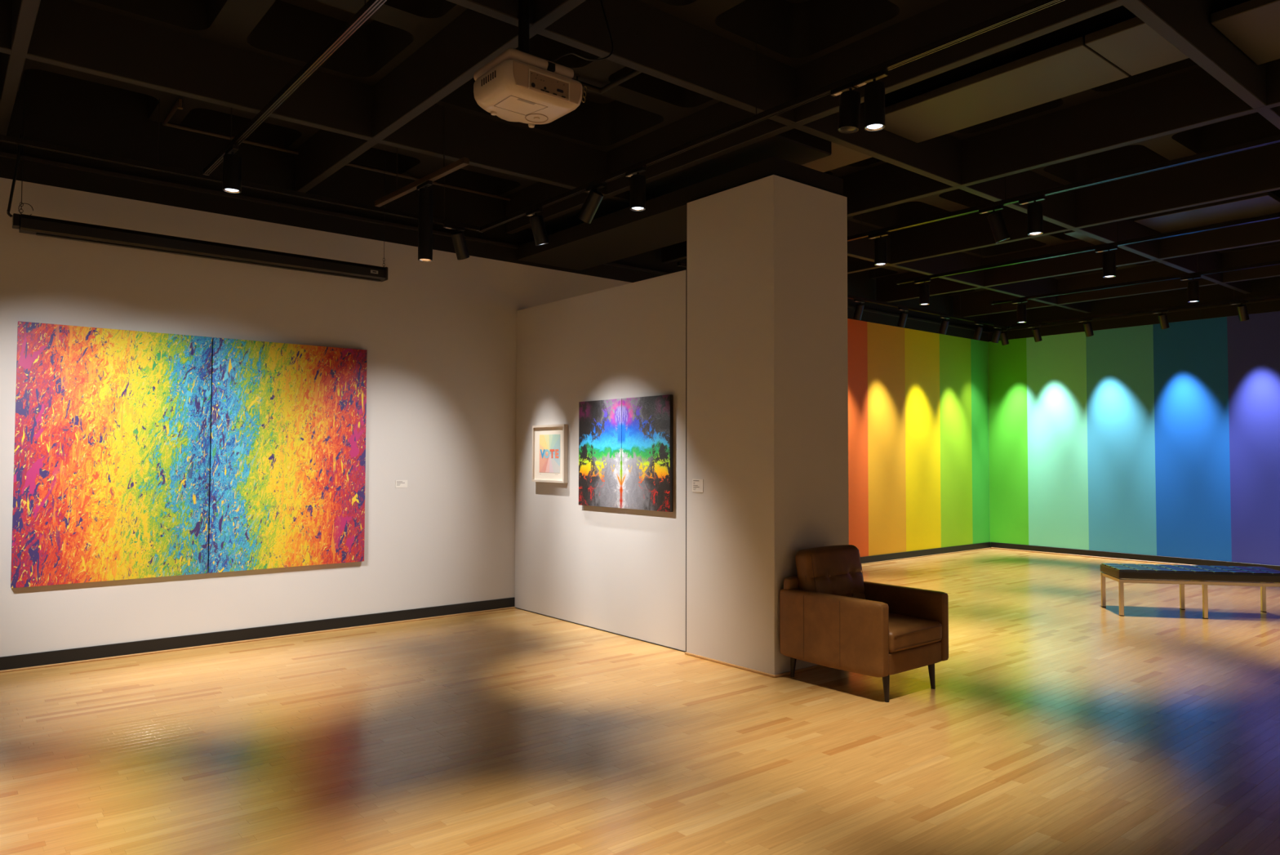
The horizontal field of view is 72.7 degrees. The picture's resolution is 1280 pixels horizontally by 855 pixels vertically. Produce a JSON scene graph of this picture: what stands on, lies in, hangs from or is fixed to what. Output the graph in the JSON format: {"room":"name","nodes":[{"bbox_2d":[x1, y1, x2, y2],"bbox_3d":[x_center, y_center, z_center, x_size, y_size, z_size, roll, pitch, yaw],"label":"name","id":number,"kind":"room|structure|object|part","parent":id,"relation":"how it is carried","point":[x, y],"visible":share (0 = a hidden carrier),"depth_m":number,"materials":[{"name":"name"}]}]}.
{"room":"museum","nodes":[
{"label":"museum","id":0,"kind":"room"},
{"bbox_2d":[0,177,990,656],"bbox_3d":[-0.620,0.092,9.275,16.830,3.432,0.153,2,-2,-39],"label":"wall","id":1,"kind":"structure","parent":0,"point":[438,335],"depth_m":7.85,"materials":[{"name":"grey paint"}]},
{"bbox_2d":[10,320,212,587],"bbox_3d":[-3.881,0.200,6.460,1.251,1.856,0.045,2,-2,-39],"label":"canvas","id":2,"kind":"object","parent":1,"relation":"attached to","point":[113,426],"visible":1,"depth_m":6.41,"materials":[{"name":"paint"}]},
{"bbox_2d":[208,337,367,573],"bbox_3d":[-2.908,0.229,7.261,1.251,1.856,0.045,2,-2,-39],"label":"canvas","id":3,"kind":"object","parent":1,"relation":"attached to","point":[287,462],"visible":1,"depth_m":7.21,"materials":[{"name":"paint"}]},
{"bbox_2d":[395,480,407,487],"bbox_3d":[-2.166,0.511,7.891,0.116,0.066,0.004,2,-2,-39],"label":"card","id":4,"kind":"object","parent":1,"relation":"attached to","point":[398,483],"visible":1,"depth_m":7.89,"materials":[{"name":"white paper"}]},
{"bbox_2d":[0,69,987,342],"bbox_3d":[-0.671,-2.139,9.303,16.680,1.028,0.151,2,-2,-39],"label":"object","id":5,"kind":"structure","parent":1,"relation":"attached to","point":[61,110],"depth_m":7.10,"materials":[{"name":"black paint"}]},
{"bbox_2d":[0,542,991,672],"bbox_3d":[-0.630,1.751,9.098,16.667,0.104,0.034,2,-2,-39],"label":"baseboard","id":6,"kind":"structure","parent":1,"relation":"attached to","point":[72,655],"depth_m":7.12,"materials":[{"name":"black plastic"}]},
{"bbox_2d":[516,156,843,270],"bbox_3d":[0.153,-1.777,7.638,0.775,0.137,3.410,2,-2,-39],"label":"trim","id":7,"kind":"structure","parent":1,"relation":"attached to","point":[625,233],"depth_m":7.51,"materials":[{"name":"black paint"}]},
{"bbox_2d":[514,270,685,651],"bbox_3d":[-0.377,0.276,7.722,0.140,2.949,2.544,2,-2,-39],"label":"wall partition","id":8,"kind":"structure","parent":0,"point":[620,571],"depth_m":7.58,"materials":[{"name":"grey paint"}]},
{"bbox_2d":[531,423,568,482],"bbox_3d":[-0.848,0.244,8.146,0.044,0.536,0.538,2,-2,-39],"label":"framed print","id":9,"kind":"object","parent":8,"relation":"attached to","point":[549,442],"visible":1,"depth_m":8.12,"materials":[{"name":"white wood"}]},
{"bbox_3d":[-1.013,0.250,8.346,0.044,0.536,0.020,2,-2,-39],"label":"frame rail","id":10,"kind":"part","parent":9,"relation":"part of","materials":[{"name":"brown wood"}]},
{"bbox_3d":[-0.849,0.502,8.137,0.044,0.020,0.538,2,-2,-39],"label":"frame rail","id":11,"kind":"part","parent":9,"relation":"part of","materials":[{"name":"brown wood"}]},
{"bbox_3d":[-0.847,-0.014,8.155,0.044,0.020,0.538,2,-2,-39],"label":"frame rail","id":12,"kind":"part","parent":9,"relation":"part of","materials":[{"name":"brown wood"}]},
{"bbox_3d":[-0.684,0.238,7.946,0.044,0.536,0.020,2,-2,-39],"label":"frame rail","id":13,"kind":"part","parent":9,"relation":"part of","materials":[{"name":"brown wood"}]},
{"bbox_2d":[515,607,684,652],"bbox_3d":[-0.385,1.752,7.657,0.124,0.006,2.550,2,-2,-39],"label":"trim","id":14,"kind":"structure","parent":8,"relation":"attached to","point":[515,607],"depth_m":7.45,"materials":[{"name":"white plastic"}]},
{"bbox_2d":[578,398,622,507],"bbox_3d":[-0.335,0.223,7.525,0.045,0.918,0.612,2,-2,-39],"label":"canvas","id":15,"kind":"object","parent":8,"relation":"attached to","point":[600,421],"visible":0.98,"depth_m":7.50,"materials":[{"name":"fabric"}]},
{"bbox_2d":[621,394,673,511],"bbox_3d":[0.057,0.208,7.050,0.045,0.918,0.612,2,-2,-39],"label":"canvas","id":16,"kind":"object","parent":8,"relation":"attached to","point":[647,422],"visible":1,"depth_m":7.01,"materials":[{"name":"paint"}]},
{"bbox_2d":[0,548,1279,854],"bbox_3d":[2.771,1.741,5.132,16.880,0.120,10.880,2,-2,-39],"label":"floor","id":17,"kind":"structure","parent":0,"point":[1055,721],"depth_m":4.53,"materials":[{"name":"brown wood"}]},
{"bbox_2d":[684,174,848,677],"bbox_3d":[0.956,-0.009,6.583,0.843,3.463,0.916,2,-2,-39],"label":"pillar","id":18,"kind":"structure","parent":17,"relation":"on","point":[766,353],"depth_m":6.27,"materials":[{"name":"grey paint"}]},
{"bbox_2d":[692,478,703,492],"bbox_3d":[0.435,0.438,6.559,0.004,0.098,0.118,2,-2,-39],"label":"card","id":19,"kind":"object","parent":18,"relation":"attached to","point":[697,484],"visible":1,"depth_m":6.55,"materials":[{"name":"white paper"}]},
{"bbox_3d":[0.952,1.713,6.523,0.843,0.017,0.910,2,-2,-39],"label":"shoe moulding","id":20,"kind":"part","parent":18,"relation":"part of","materials":[{"name":"brown wood"}]},
{"bbox_2d":[779,544,948,702],"bbox_3d":[1.507,1.261,5.851,0.764,0.880,0.846,2,-2,-39],"label":"armchair","id":21,"kind":"object","parent":17,"relation":"on","point":[829,616],"visible":1,"depth_m":5.70,"materials":[{"name":"brown leather"}]},
{"bbox_3d":[1.274,1.284,6.135,0.730,0.510,0.075,2,-2,-39],"label":"frame","id":22,"kind":"part","parent":21,"relation":"part of","materials":[{"name":"brown leather"}]},
{"bbox_3d":[1.053,1.615,5.942,0.047,0.168,0.048,2,-2,-39],"label":"leg","id":23,"kind":"part","parent":21,"relation":"part of","materials":[{"name":"black wood"}]},
{"bbox_2d":[795,544,865,599],"bbox_3d":[1.341,1.067,6.061,0.570,0.480,0.187,2,-11,-39],"label":"cushion","id":24,"kind":"object","parent":21,"relation":"on","point":[836,570],"depth_m":5.95,"materials":[{"name":"brown leather"}]},
{"bbox_3d":[1.243,1.319,5.642,0.088,0.462,0.830,2,-2,-39],"label":"arm","id":25,"kind":"part","parent":21,"relation":"part of","materials":[{"name":"brown leather"}]},
{"bbox_3d":[1.516,1.597,5.367,0.048,0.173,0.066,-1,-2,24],"label":"leg","id":26,"kind":"part","parent":21,"relation":"part of","materials":[{"name":"black wood"}]},
{"bbox_3d":[1.762,1.335,6.069,0.088,0.462,0.830,2,-2,-39],"label":"arm","id":27,"kind":"part","parent":21,"relation":"part of","materials":[{"name":"brown leather"}]},
{"bbox_3d":[1.743,1.469,5.558,0.588,0.135,0.060,2,-2,-39],"label":"rail","id":28,"kind":"part","parent":21,"relation":"part of","materials":[{"name":"brown leather"}]},
{"bbox_2d":[888,612,942,652],"bbox_3d":[1.565,1.340,5.779,0.578,0.170,0.660,2,-2,-39],"label":"seat cushion","id":29,"kind":"object","parent":21,"relation":"on","point":[908,632],"depth_m":5.58,"materials":[{"name":"brown leather"}]},
{"bbox_3d":[1.903,1.608,5.680,0.047,0.174,0.074,0,-2,14],"label":"leg","id":30,"kind":"part","parent":21,"relation":"part of","materials":[{"name":"black wood"}]},
{"bbox_2d":[1100,563,1279,618],"bbox_3d":[5.345,1.577,8.399,1.500,0.442,0.540,0,-2,10],"label":"bench","id":31,"kind":"object","parent":17,"relation":"on","point":[1131,572],"visible":1,"depth_m":8.23,"materials":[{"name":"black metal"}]},
{"bbox_3d":[4.677,1.647,8.774,0.034,0.309,0.034,0,-2,10],"label":"leg","id":32,"kind":"part","parent":31,"relation":"part of","materials":[{"name":"brown wood"}]},
{"bbox_3d":[4.632,1.469,8.534,0.034,0.030,0.464,0,-2,10],"label":"cross rail","id":33,"kind":"part","parent":31,"relation":"part of","materials":[{"name":"brown wood"}]},
{"bbox_3d":[4.587,1.631,8.283,0.034,0.309,0.034,0,-2,10],"label":"leg","id":34,"kind":"part","parent":31,"relation":"part of","materials":[{"name":"brown wood"}]},
{"bbox_3d":[5.390,1.645,8.643,0.034,0.309,0.034,0,-2,10],"label":"leg","id":35,"kind":"part","parent":31,"relation":"part of","materials":[{"name":"brown wood"}]},
{"bbox_2d":[1100,564,1279,582],"bbox_3d":[5.346,1.409,8.405,1.500,0.078,0.540,0,-2,10],"label":"cushion","id":36,"kind":"object","parent":31,"relation":"on","point":[1132,573],"depth_m":8.22,"materials":[{"name":"black leather"}]},
{"bbox_3d":[5.300,1.458,8.157,1.490,0.032,0.034,0,-2,10],"label":"long rail","id":37,"kind":"part","parent":31,"relation":"part of","materials":[{"name":"brown wood"}]},
{"bbox_3d":[5.300,1.629,8.152,0.034,0.309,0.034,0,-2,10],"label":"leg","id":38,"kind":"part","parent":31,"relation":"part of","materials":[{"name":"brown wood"}]},
{"bbox_3d":[6.103,1.643,8.512,0.034,0.309,0.034,0,-2,10],"label":"leg","id":39,"kind":"part","parent":31,"relation":"part of","materials":[{"name":"brown wood"}]},
{"bbox_2d":[0,0,1279,317],"bbox_3d":[2.700,-2.465,5.335,16.830,0.900,11.085,2,-2,-39],"label":"ceiling","id":40,"kind":"structure","parent":0,"point":[1065,92],"depth_m":5.88,"materials":[{"name":"black paint"}]},
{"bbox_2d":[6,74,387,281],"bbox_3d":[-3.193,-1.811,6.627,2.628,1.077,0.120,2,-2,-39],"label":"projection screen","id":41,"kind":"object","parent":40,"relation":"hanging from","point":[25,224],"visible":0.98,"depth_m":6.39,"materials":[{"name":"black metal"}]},
{"bbox_3d":[-4.181,-1.682,5.809,0.072,0.567,0.017,2,-2,-39],"label":"power cord","id":42,"kind":"part","parent":41,"relation":"part of","materials":[{"name":"black plastic"}]},
{"bbox_2d":[0,98,479,231],"bbox_3d":[-3.298,-2.109,6.394,4.754,0.538,0.042,2,-2,-39],"label":"track","id":43,"kind":"object","parent":40,"relation":"hanging from","point":[6,139],"visible":0.97,"depth_m":6.42,"materials":[{"name":"black metal"}]},
{"bbox_3d":[-3.464,-2.133,6.258,0.005,0.500,0.005,-1,-2,28],"label":"suspension rod","id":44,"kind":"part","parent":43,"relation":"part of","materials":[{"name":"black paint"}]},
{"bbox_3d":[-1.727,-2.080,7.687,0.005,0.500,0.005,-1,-2,28],"label":"suspension rod","id":45,"kind":"part","parent":43,"relation":"part of","materials":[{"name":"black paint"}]},
{"bbox_2d":[443,223,469,259],"bbox_3d":[-1.631,-1.649,7.769,0.120,0.288,0.281,-1,-2,27],"label":"track spotlight","id":46,"kind":"object","parent":43,"relation":"hanging from","point":[457,237],"visible":1,"depth_m":7.75,"materials":[{"name":"black metal"}]},
{"bbox_2d":[202,0,386,175],"bbox_3d":[-1.079,-2.188,3.818,0.042,0.538,6.584,2,-2,-39],"label":"track","id":47,"kind":"object","parent":40,"relation":"hanging from","point":[369,8],"visible":0.91,"depth_m":4.69,"materials":[{"name":"black metal"}]},
{"bbox_3d":[-2.744,-2.145,5.840,0.005,0.500,0.005,1,-2,-17],"label":"suspension rod","id":48,"kind":"part","parent":47,"relation":"part of","materials":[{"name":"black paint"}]},
{"bbox_2d":[222,144,241,193],"bbox_3d":[-2.730,-1.717,5.807,0.112,0.290,0.200,2,-2,-39],"label":"track spotlight","id":49,"kind":"object","parent":47,"relation":"hanging from","point":[232,162],"visible":1,"depth_m":5.74,"materials":[{"name":"black metal"}]},
{"bbox_2d":[161,98,510,200],"bbox_3d":[-2.256,-2.262,7.378,3.118,0.071,0.584,2,-2,-39],"label":"pipe","id":50,"kind":"object","parent":40,"relation":"attached to","point":[178,104],"visible":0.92,"depth_m":7.15,"materials":[{"name":"brown metal"}]},
{"bbox_2d":[374,104,469,207],"bbox_3d":[-1.688,-2.098,6.632,0.045,0.534,1.420,2,-3,-42],"label":"track","id":51,"kind":"object","parent":40,"relation":"hanging from","point":[464,162],"visible":0.89,"depth_m":6.48,"materials":[{"name":"brown metal"}]},
{"bbox_3d":[-1.928,-2.112,6.901,0.007,0.490,0.007,-1,-2,26],"label":"suspension rod","id":52,"kind":"part","parent":51,"relation":"part of","materials":[{"name":"black paint"}]},
{"bbox_3d":[-1.689,-1.853,6.624,0.044,0.044,1.420,2,-3,-42],"label":"rail","id":53,"kind":"part","parent":51,"relation":"part of","materials":[{"name":"brown metal"}]},
{"bbox_2d":[416,180,433,262],"bbox_3d":[-1.622,-1.541,6.532,0.106,0.585,0.200,2,-2,-39],"label":"track spotlight","id":54,"kind":"object","parent":51,"relation":"hanging from","point":[425,194],"visible":1,"depth_m":6.47,"materials":[{"name":"black metal"}]},
{"bbox_3d":[-1.427,-2.129,6.343,0.007,0.490,0.007,-1,-2,26],"label":"suspension rod","id":55,"kind":"part","parent":51,"relation":"part of","materials":[{"name":"black paint"}]},
{"bbox_2d":[473,0,586,128],"bbox_3d":[-0.585,-2.014,4.493,0.486,0.807,0.454,2,-2,-39],"label":"ceiling projector","id":56,"kind":"object","parent":40,"relation":"hanging from","point":[517,85],"visible":1,"depth_m":4.35,"materials":[{"name":"beige plastic"}]},
{"bbox_3d":[-0.596,-1.804,4.455,0.387,0.054,0.373,2,-2,-39],"label":"mount plate","id":57,"kind":"part","parent":56,"relation":"part of","materials":[{"name":"beige"}]},
{"bbox_3d":[-0.457,-1.704,4.310,0.400,0.118,0.012,2,-2,-39],"label":"panel","id":58,"kind":"part","parent":56,"relation":"part of","materials":[{"name":"beige plastic"}]},
{"bbox_3d":[-0.453,-1.695,4.310,0.230,0.082,0.012,2,-2,-39],"label":"port panel","id":59,"kind":"part","parent":56,"relation":"part of","materials":[{"name":"brown plastic"}]},
{"bbox_2d":[546,0,613,72],"bbox_3d":[-0.323,-2.090,4.516,0.443,0.626,0.083,2,-3,-44],"label":"power cable","id":60,"kind":"object","parent":56,"relation":"attached to","point":[551,67],"visible":1,"depth_m":4.52,"materials":[{"name":"black plastic"}]},
{"bbox_3d":[-0.287,-1.717,4.483,0.026,0.082,0.018,2,-2,-39],"label":"safety chain","id":61,"kind":"part","parent":56,"relation":"part of","materials":[{"name":"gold metal"}]},
{"bbox_2d":[571,69,641,93],"bbox_3d":[-0.315,-2.378,5.367,0.920,0.130,0.970,2,-2,-39],"label":"pipe","id":62,"kind":"object","parent":40,"relation":"hanging from","point":[634,73],"visible":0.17,"depth_m":5.88,"materials":[{"name":"black paint"}]},
{"bbox_2d":[478,0,1065,232],"bbox_3d":[0.679,-2.131,5.355,0.042,0.538,6.724,2,-2,-39],"label":"track","id":63,"kind":"object","parent":40,"relation":"hanging from","point":[1033,6],"visible":0.88,"depth_m":5.01,"materials":[{"name":"black metal"}]},
{"bbox_2d":[525,207,548,245],"bbox_3d":[-0.854,-1.659,7.259,0.173,0.296,0.200,2,-2,-39],"label":"track spotlight","id":64,"kind":"object","parent":63,"relation":"hanging from","point":[537,224],"visible":1,"depth_m":7.20,"materials":[{"name":"black metal"}]},
{"bbox_2d":[577,182,604,223],"bbox_3d":[-0.362,-1.690,6.590,0.264,0.276,0.116,-1,-2,40],"label":"track spotlight","id":65,"kind":"object","parent":63,"relation":"hanging from","point":[594,197],"visible":1,"depth_m":6.56,"materials":[{"name":"black metal"}]},
{"bbox_2d":[625,165,646,211],"bbox_3d":[-0.031,-1.695,6.202,0.112,0.290,0.200,2,-2,-39],"label":"track spotlight","id":66,"kind":"object","parent":63,"relation":"hanging from","point":[637,182],"visible":1,"depth_m":6.14,"materials":[{"name":"black metal"}]},
{"bbox_3d":[0.711,-2.152,5.317,0.005,0.500,0.005,1,-2,-17],"label":"suspension rod","id":67,"kind":"part","parent":63,"relation":"part of","materials":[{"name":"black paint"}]},
{"bbox_2d":[830,82,861,133],"bbox_3d":[1.129,-1.755,4.788,0.117,0.258,0.180,2,-2,-39],"label":"track spotlight","id":68,"kind":"object","parent":63,"relation":"hanging from","point":[850,100],"visible":1,"depth_m":4.72,"materials":[{"name":"black metal"}]},
{"bbox_2d":[853,69,888,131],"bbox_3d":[1.237,-1.743,4.662,0.108,0.290,0.200,2,-2,-39],"label":"track spotlight","id":69,"kind":"object","parent":63,"relation":"hanging from","point":[874,90],"visible":1,"depth_m":4.60,"materials":[{"name":"black metal"}]},
{"bbox_3d":[1.413,-2.178,6.940,0.655,0.055,1.190,2,-2,-39],"label":"duct panel","id":70,"kind":"part","parent":40,"relation":"part of","materials":[{"name":"grey metal"}]},
{"bbox_2d":[677,261,1009,328],"bbox_3d":[3.131,-1.917,11.553,7.044,0.538,0.042,2,-2,-39],"label":"track","id":71,"kind":"object","parent":40,"relation":"hanging from","point":[679,264],"visible":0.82,"depth_m":12.19,"materials":[{"name":"black metal"}]},
{"bbox_2d":[853,298,865,319],"bbox_3d":[2.833,-1.530,11.343,0.200,0.261,0.162,2,-2,-39],"label":"track spotlight","id":72,"kind":"object","parent":71,"relation":"hanging from","point":[859,309],"visible":1,"depth_m":11.32,"materials":[{"name":"black metal"}]},
{"bbox_2d":[897,307,908,327],"bbox_3d":[3.597,-1.506,11.971,0.200,0.261,0.162,2,-2,-39],"label":"track spotlight","id":73,"kind":"object","parent":71,"relation":"hanging from","point":[903,316],"visible":1,"depth_m":11.95,"materials":[{"name":"black metal"}]},
{"bbox_2d":[938,315,949,334],"bbox_3d":[4.400,-1.482,12.632,0.200,0.261,0.162,2,-2,-39],"label":"track spotlight","id":74,"kind":"object","parent":71,"relation":"hanging from","point":[944,323],"visible":1,"depth_m":12.61,"materials":[{"name":"black metal"}]},
{"bbox_2d":[973,321,983,340],"bbox_3d":[5.125,-1.460,13.229,0.200,0.261,0.162,2,-2,-39],"label":"track spotlight","id":75,"kind":"object","parent":71,"relation":"hanging from","point":[978,331],"visible":1,"depth_m":13.21,"materials":[{"name":"black metal"}]},
{"bbox_2d":[991,325,1001,342],"bbox_3d":[5.550,-1.446,13.578,0.200,0.261,0.162,2,-2,-39],"label":"track spotlight","id":76,"kind":"object","parent":71,"relation":"hanging from","point":[997,333],"visible":1,"depth_m":13.56,"materials":[{"name":"black metal"}]},
{"bbox_2d":[999,328,1008,345],"bbox_3d":[5.780,-1.436,13.870,0.165,0.260,0.200,2,-2,-39],"label":"track spotlight","id":77,"kind":"object","parent":71,"relation":"hanging from","point":[1004,340],"visible":0.92,"depth_m":13.80,"materials":[{"name":"black metal"}]},
{"bbox_3d":[2.335,-2.212,5.821,0.655,0.055,1.510,2,-2,-39],"label":"duct panel","id":78,"kind":"part","parent":40,"relation":"part of","materials":[{"name":"grey metal"}]},
{"bbox_2d":[847,134,1279,241],"bbox_3d":[3.082,-2.073,6.879,0.042,0.538,6.024,2,-2,-39],"label":"track","id":79,"kind":"object","parent":40,"relation":"hanging from","point":[1275,139],"visible":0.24,"depth_m":6.51,"materials":[{"name":"black metal"}]},
{"bbox_2d":[867,231,888,266],"bbox_3d":[2.182,-1.630,7.957,0.112,0.290,0.200,2,-2,-39],"label":"track spotlight","id":80,"kind":"object","parent":79,"relation":"hanging from","point":[881,243],"visible":1,"depth_m":7.90,"materials":[{"name":"black metal"}]},
{"bbox_2d":[978,204,1009,243],"bbox_3d":[2.896,-1.653,7.107,0.236,0.296,0.131,-1,-2,20],"label":"track spotlight","id":81,"kind":"object","parent":79,"relation":"hanging from","point":[999,230],"visible":1,"depth_m":7.05,"materials":[{"name":"black metal"}]},
{"bbox_2d":[1018,195,1045,235],"bbox_3d":[3.091,-1.664,6.854,0.112,0.290,0.200,2,-2,-39],"label":"track spotlight","id":82,"kind":"object","parent":79,"relation":"hanging from","point":[1034,211],"visible":1,"depth_m":6.79,"materials":[{"name":"black metal"}]},
{"bbox_3d":[5.190,-2.168,9.674,0.800,0.050,0.570,2,-2,-39],"label":"duct panel","id":83,"kind":"part","parent":40,"relation":"part of","materials":[{"name":"grey metal"}]},
{"bbox_2d":[896,213,1279,284],"bbox_3d":[4.846,-2.027,8.103,0.042,0.538,5.674,2,-2,-39],"label":"track","id":84,"kind":"object","parent":40,"relation":"hanging from","point":[1276,215],"visible":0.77,"depth_m":8.45,"materials":[{"name":"black metal"}]},
{"bbox_2d":[914,278,930,305],"bbox_3d":[3.255,-1.558,10.019,0.112,0.290,0.200,2,-2,-39],"label":"track spotlight","id":85,"kind":"object","parent":84,"relation":"hanging from","point":[924,288],"visible":1,"depth_m":9.96,"materials":[{"name":"black metal"}]},
{"bbox_2d":[1094,245,1117,277],"bbox_3d":[4.539,-1.606,8.460,0.112,0.290,0.200,2,-2,-39],"label":"track spotlight","id":86,"kind":"object","parent":84,"relation":"hanging from","point":[1109,257],"visible":1,"depth_m":8.40,"materials":[{"name":"black metal"}]},
{"bbox_2d":[991,253,1279,304],"bbox_3d":[6.496,-1.977,9.448,0.042,0.538,5.654,2,-2,-39],"label":"track","id":87,"kind":"object","parent":40,"relation":"hanging from","point":[1277,262],"visible":0.85,"depth_m":10.13,"materials":[{"name":"black metal"}]},
{"bbox_2d":[1011,299,1027,323],"bbox_3d":[4.944,-1.509,11.318,0.112,0.290,0.200,2,-2,-39],"label":"track spotlight","id":88,"kind":"object","parent":87,"relation":"hanging from","point":[1021,308],"visible":1,"depth_m":11.26,"materials":[{"name":"black metal"}]},
{"bbox_2d":[1180,275,1200,302],"bbox_3d":[6.203,-1.556,9.790,0.112,0.290,0.200,2,-2,-39],"label":"track spotlight","id":89,"kind":"object","parent":87,"relation":"hanging from","point":[1193,285],"visible":1,"depth_m":9.73,"materials":[{"name":"black metal"}]},
{"bbox_3d":[2.964,-2.236,5.057,0.655,0.055,0.450,2,-2,-39],"label":"duct panel","id":90,"kind":"part","parent":40,"relation":"part of","materials":[{"name":"grey metal"}]},
{"bbox_2d":[1009,289,1279,328],"bbox_3d":[7.932,-1.914,11.212,0.042,0.538,6.554,2,-2,-39],"label":"track","id":91,"kind":"object","parent":40,"relation":"hanging from","point":[1274,295],"visible":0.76,"depth_m":12.12,"materials":[{"name":"black metal"}]},
{"bbox_2d":[1026,324,1042,342],"bbox_3d":[6.117,-1.449,13.461,0.165,0.260,0.200,2,-2,-39],"label":"track spotlight","id":92,"kind":"object","parent":91,"relation":"hanging from","point":[1036,331],"visible":1,"depth_m":13.40,"materials":[{"name":"black metal"}]},
{"bbox_2d":[1077,318,1093,337],"bbox_3d":[6.606,-1.467,12.867,0.165,0.260,0.200,2,-2,-39],"label":"track spotlight","id":93,"kind":"object","parent":91,"relation":"hanging from","point":[1087,326],"visible":1,"depth_m":12.80,"materials":[{"name":"black metal"}]},
{"bbox_2d":[1151,309,1169,328],"bbox_3d":[7.248,-1.491,12.087,0.165,0.260,0.200,2,-2,-39],"label":"track spotlight","id":94,"kind":"object","parent":91,"relation":"hanging from","point":[1162,317],"visible":1,"depth_m":12.03,"materials":[{"name":"black metal"}]},
{"bbox_2d":[1230,300,1248,320],"bbox_3d":[7.846,-1.514,11.362,0.165,0.260,0.200,2,-2,-39],"label":"track spotlight","id":95,"kind":"object","parent":91,"relation":"hanging from","point":[1242,311],"visible":1,"depth_m":11.30,"materials":[{"name":"black metal"}]},
{"bbox_3d":[5.822,-2.183,8.867,0.750,0.050,1.180,2,-2,-39],"label":"duct panel","id":96,"kind":"part","parent":40,"relation":"part of","materials":[{"name":"grey metal"}]},
{"bbox_3d":[4.059,-2.259,4.281,0.800,0.055,1.940,2,-2,-39],"label":"duct panel","id":97,"kind":"part","parent":40,"relation":"part of","materials":[{"name":"grey metal"}]},
{"bbox_2d":[987,311,1279,565],"bbox_3d":[9.259,0.159,10.394,0.153,3.432,10.680,2,-2,-39],"label":"wall","id":98,"kind":"structure","parent":0,"point":[1151,439],"depth_m":12.63,"materials":[{"name":"multicoloured paint"}]},
{"bbox_2d":[987,275,1279,342],"bbox_3d":[9.266,-2.070,10.469,0.151,1.028,10.680,2,-2,-39],"label":"trim","id":99,"kind":"structure","parent":98,"relation":"attached to","point":[1267,286],"depth_m":12.68,"materials":[{"name":"black paint"}]},
{"bbox_2d":[990,542,1279,570],"bbox_3d":[9.185,1.820,10.272,0.037,0.104,10.663,2,-2,-39],"label":"baseboard","id":100,"kind":"structure","parent":98,"relation":"attached to","point":[1046,549],"depth_m":12.80,"materials":[{"name":"black plastic"}]},
{"bbox_3d":[9.186,1.861,10.259,0.023,0.020,10.644,2,-2,-39],"label":"shoe moulding","id":101,"kind":"part","parent":100,"relation":"part of","materials":[{"name":"brown wood"}]},
{"bbox_3d":[6.212,-2.397,0.946,16.680,1.028,0.150,2,-2,-39],"label":"wall","id":102,"kind":"structure","parent":0,"visible":0},
{"bbox_2d":[989,297,1279,333],"bbox_3d":[9.203,-1.714,10.367,0.038,0.025,10.620,2,-2,-39],"label":"trim","id":103,"kind":"structure","parent":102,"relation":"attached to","point":[1273,299],"depth_m":12.61,"materials":[{"name":"black paint"}]},
{"bbox_3d":[-3.727,-2.466,-0.220,0.150,1.028,10.680,2,-2,-39],"label":"wall","id":104,"kind":"structure","parent":0,"visible":0},
{"bbox_2d":[0,151,990,333],"bbox_3d":[-0.605,-1.783,9.210,16.680,0.025,0.038,2,-2,-39],"label":"trim","id":105,"kind":"structure","parent":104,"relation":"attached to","point":[3,154],"depth_m":7.22,"materials":[{"name":"black paint"}]}
]}

